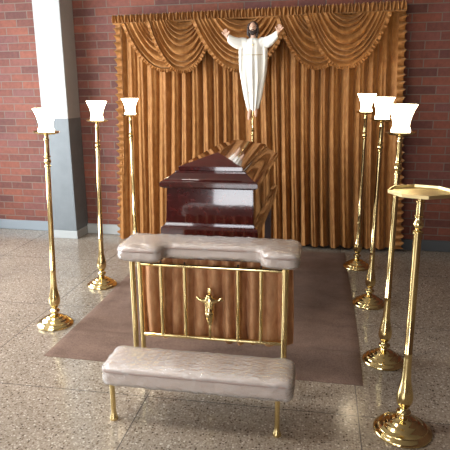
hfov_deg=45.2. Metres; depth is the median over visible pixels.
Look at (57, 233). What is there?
trim
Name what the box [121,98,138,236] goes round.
floor lamp
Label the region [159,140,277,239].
casket
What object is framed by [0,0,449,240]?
wall
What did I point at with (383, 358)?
floor lamp
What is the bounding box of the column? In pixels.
[32,0,87,230]
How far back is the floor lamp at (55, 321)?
3.75 m
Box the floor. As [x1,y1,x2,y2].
[0,228,449,449]
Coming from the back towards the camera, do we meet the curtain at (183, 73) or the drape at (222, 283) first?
the curtain at (183, 73)
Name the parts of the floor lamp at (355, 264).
stem, drip dish, lamp shade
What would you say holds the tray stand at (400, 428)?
on the floor
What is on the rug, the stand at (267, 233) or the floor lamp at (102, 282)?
the stand at (267, 233)
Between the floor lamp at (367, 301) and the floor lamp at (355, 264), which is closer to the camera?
the floor lamp at (367, 301)
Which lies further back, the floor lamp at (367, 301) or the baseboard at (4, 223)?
the baseboard at (4, 223)
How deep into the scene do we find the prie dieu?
2.90 m
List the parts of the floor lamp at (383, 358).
stem, drip dish, lamp shade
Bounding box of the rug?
[44,251,362,385]
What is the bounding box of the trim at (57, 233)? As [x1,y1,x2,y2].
[54,226,87,238]
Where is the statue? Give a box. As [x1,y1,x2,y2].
[222,21,283,141]
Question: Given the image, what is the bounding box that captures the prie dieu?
[102,232,301,437]
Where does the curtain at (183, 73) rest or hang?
hanging from the wall
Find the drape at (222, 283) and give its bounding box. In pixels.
[142,258,293,346]
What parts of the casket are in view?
lid, moulding, lid crown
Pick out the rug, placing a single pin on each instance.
(325, 346)
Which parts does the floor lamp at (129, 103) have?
lamp shade, drip dish, stem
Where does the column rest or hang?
attached to the wall
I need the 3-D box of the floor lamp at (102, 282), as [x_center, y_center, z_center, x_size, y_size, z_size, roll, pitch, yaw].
[-1.074,-0.233,4.508,0.256,1.567,0.256,-13,19,-41]
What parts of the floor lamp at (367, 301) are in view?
stem, drip dish, lamp shade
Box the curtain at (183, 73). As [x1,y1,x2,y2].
[111,0,406,249]
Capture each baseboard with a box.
[0,219,47,230]
[87,223,449,251]
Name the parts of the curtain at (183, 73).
cord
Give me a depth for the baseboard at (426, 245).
5.61 m
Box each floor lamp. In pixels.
[32,108,73,330]
[86,101,116,289]
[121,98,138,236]
[343,94,375,270]
[352,97,395,309]
[362,104,417,370]
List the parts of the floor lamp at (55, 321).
lamp shade, drip dish, stem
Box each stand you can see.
[264,207,271,238]
[373,184,449,448]
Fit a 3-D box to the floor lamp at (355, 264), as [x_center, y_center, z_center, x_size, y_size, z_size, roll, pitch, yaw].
[1.244,-0.374,4.918,0.256,1.594,0.256,2,15,10]
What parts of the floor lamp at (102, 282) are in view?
lamp shade, drip dish, stem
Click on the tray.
(428, 192)
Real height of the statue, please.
2.232 m
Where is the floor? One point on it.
(47, 403)
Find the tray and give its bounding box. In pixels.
[388,184,449,199]

